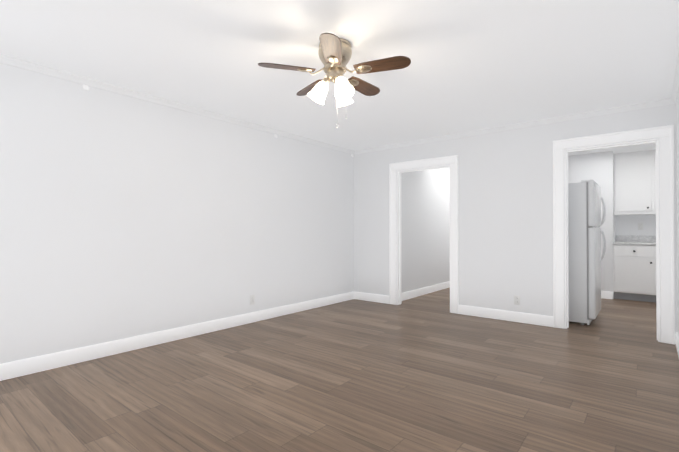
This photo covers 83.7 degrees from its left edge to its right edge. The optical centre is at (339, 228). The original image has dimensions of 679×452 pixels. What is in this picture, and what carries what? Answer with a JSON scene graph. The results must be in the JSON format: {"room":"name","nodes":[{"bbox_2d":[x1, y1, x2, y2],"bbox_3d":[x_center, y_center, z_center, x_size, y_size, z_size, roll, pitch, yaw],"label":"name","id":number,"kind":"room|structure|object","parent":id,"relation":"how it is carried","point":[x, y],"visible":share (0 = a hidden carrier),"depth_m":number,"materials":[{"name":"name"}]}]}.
{"room":"empty living room","nodes":[
{"label":"empty living room","id":0,"kind":"room"},
{"bbox_2d":[0,63,353,363],"bbox_3d":[-1.669,-0.072,4.030,0.120,2.440,6.140,0,0,39],"label":"wall","id":1,"kind":"structure","parent":0,"point":[123,216],"depth_m":3.67,"materials":[{"name":"white paint"}]},
{"bbox_2d":[0,291,355,380],"bbox_3d":[-1.616,1.087,3.979,0.016,0.122,5.900,0,0,39],"label":"baseboard","id":2,"kind":"structure","parent":1,"relation":"attached to","point":[18,368],"depth_m":3.65,"materials":[{"name":"white paint"}]},
{"bbox_2d":[0,54,355,154],"bbox_3d":[-1.606,-1.266,3.986,0.042,0.052,5.900,0,0,39],"label":"crown molding","id":3,"kind":"structure","parent":1,"relation":"attached to","point":[23,64],"depth_m":3.65,"materials":[{"name":"white paint"}]},
{"bbox_2d":[250,295,254,304],"bbox_3d":[-1.070,0.877,4.658,0.008,0.115,0.070,0,0,39],"label":"outlet","id":4,"kind":"object","parent":1,"relation":"attached to","point":[252,299],"visible":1,"depth_m":4.66,"materials":[{"name":"white plastic"}]},
{"bbox_2d":[0,287,678,451],"bbox_3d":[1.298,1.177,3.928,4.840,0.060,9.740,0,0,39],"label":"floor","id":5,"kind":"structure","parent":0,"point":[429,372],"depth_m":2.68,"materials":[{"name":"wood"}]},
{"bbox_2d":[568,179,605,324],"bbox_3d":[2.942,0.290,4.910,0.798,1.728,0.710,0,0,39],"label":"refrigerator","id":6,"kind":"object","parent":5,"relation":"on","point":[585,198],"visible":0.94,"depth_m":4.52,"materials":[{"name":"white metal"}]},
{"bbox_2d":[613,243,655,301],"bbox_3d":[4.904,0.715,6.294,0.547,0.895,0.636,0,0,39],"label":"base cabinet","id":7,"kind":"object","parent":5,"relation":"on","point":[634,267],"depth_m":6.05,"materials":[{"name":"white paint"}]},
{"bbox_2d":[0,0,678,155],"bbox_3d":[1.298,-1.323,3.944,4.840,0.060,9.740,0,0,39],"label":"ceiling","id":8,"kind":"structure","parent":0,"point":[474,65],"depth_m":2.83,"materials":[{"name":"white paint"}]},
{"bbox_2d":[258,33,410,127],"bbox_3d":[-0.003,-0.999,2.725,1.027,0.603,0.983,0,0,39],"label":"ceiling fan","id":9,"kind":"object","parent":8,"relation":"hanging from","point":[335,53],"visible":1,"depth_m":2.62,"materials":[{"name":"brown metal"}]},
{"bbox_2d":[401,167,449,292],"bbox_3d":[1.948,-0.051,7.365,0.120,2.440,3.600,0,0,39],"label":"wall","id":10,"kind":"structure","parent":0,"point":[425,202],"depth_m":6.76,"materials":[{"name":"white paint"}]},
{"bbox_2d":[402,281,449,300],"bbox_3d":[1.963,1.108,7.268,0.016,0.122,3.480,0,0,39],"label":"baseboard","id":11,"kind":"structure","parent":10,"relation":"attached to","point":[422,291],"depth_m":6.69,"materials":[{"name":"white paint"}]},
{"bbox_2d":[354,104,677,333],"bbox_3d":[2.108,-0.067,4.837,4.720,2.440,0.120,0,0,39],"label":"wall","id":12,"kind":"structure","parent":0,"point":[505,213],"depth_m":4.82,"materials":[{"name":"white paint"}]},
{"bbox_2d":[356,292,389,303],"bbox_3d":[0.518,1.100,6.035,0.672,0.122,0.016,0,0,39],"label":"baseboard","id":13,"kind":"structure","parent":12,"relation":"attached to","point":[359,295],"depth_m":6.02,"materials":[{"name":"white paint"}]},
{"bbox_2d":[389,155,458,313],"bbox_3d":[1.230,0.081,5.532,1.078,2.154,0.151,0,0,39],"label":"door frame","id":14,"kind":"structure","parent":12,"relation":"attached to","point":[425,164],"depth_m":5.62,"materials":[{"name":"white paint"}]},
{"bbox_2d":[458,305,553,326],"bbox_3d":[2.057,1.092,4.783,1.144,0.122,0.016,0,0,39],"label":"baseboard","id":15,"kind":"structure","parent":12,"relation":"attached to","point":[543,320],"depth_m":4.74,"materials":[{"name":"white paint"}]},
{"bbox_2d":[356,99,667,153],"bbox_3d":[1.774,-1.260,5.012,3.870,0.052,0.042,0,0,39],"label":"crown molding","id":16,"kind":"structure","parent":12,"relation":"attached to","point":[662,102],"depth_m":4.57,"materials":[{"name":"white paint"}]},
{"bbox_2d":[514,295,519,304],"bbox_3d":[2.191,0.882,4.680,0.070,0.115,0.008,0,0,39],"label":"outlet","id":17,"kind":"object","parent":12,"relation":"attached to","point":[516,299],"visible":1,"depth_m":4.68,"materials":[{"name":"white plastic"}]},
{"bbox_2d":[553,125,674,344],"bbox_3d":[2.944,0.062,4.137,1.058,2.174,0.151,0,0,39],"label":"door frame","id":18,"kind":"structure","parent":12,"relation":"attached to","point":[665,291],"depth_m":3.90,"materials":[{"name":"white paint"}]},
{"bbox_2d":[568,151,655,298],"bbox_3d":[3.945,-0.062,5.534,2.750,2.440,3.280,0,0,39],"label":"wall","id":19,"kind":"structure","parent":0,"point":[598,168],"depth_m":6.37,"materials":[{"name":"white paint"}]},
{"bbox_2d":[601,291,612,298],"bbox_3d":[3.984,1.104,6.644,1.320,0.122,0.016,0,0,39],"label":"baseboard","id":20,"kind":"structure","parent":19,"relation":"attached to","point":[604,294],"depth_m":6.28,"materials":[{"name":"white paint"}]},
{"bbox_2d":[614,150,655,214],"bbox_3d":[5.180,-0.757,6.263,1.026,1.038,0.349,0,0,39],"label":"upper cabinet","id":21,"kind":"object","parent":19,"relation":"attached to","point":[634,183],"depth_m":6.27,"materials":[{"name":"white paint"}]},
{"bbox_2d":[617,235,655,242],"bbox_3d":[5.377,0.173,6.310,1.264,0.109,0.020,0,0,39],"label":"backsplash","id":22,"kind":"structure","parent":19,"relation":"attached to","point":[620,238],"depth_m":6.50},
{"bbox_2d":[638,223,642,229],"bbox_3d":[5.161,-0.036,6.498,0.070,0.115,0.008,0,0,39],"label":"electrical outlet","id":23,"kind":"object","parent":19,"relation":"attached to","point":[640,226],"visible":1,"depth_m":6.50,"materials":[{"name":"white plastic"}]},
{"bbox_2d":[676,93,678,334],"bbox_3d":[1.489,-0.089,1.383,0.120,2.440,6.020,0,0,39],"label":"wall","id":24,"kind":"structure","parent":0,"point":[677,127],"depth_m":3.62,"materials":[{"name":"white paint"}]},
{"bbox_2d":[668,53,678,104],"bbox_3d":[1.464,-1.282,1.488,0.042,0.052,5.900,0,0,39],"label":"crown molding","id":25,"kind":"structure","parent":24,"relation":"attached to","point":[675,90],"depth_m":3.41,"materials":[{"name":"white paint"}]},
{"bbox_2d":[675,332,678,356],"bbox_3d":[1.474,1.071,1.465,0.016,0.122,5.900,0,0,39],"label":"baseboard","id":26,"kind":"structure","parent":24,"relation":"attached to","point":[676,335],"depth_m":3.57,"materials":[{"name":"white paint"}]}
]}

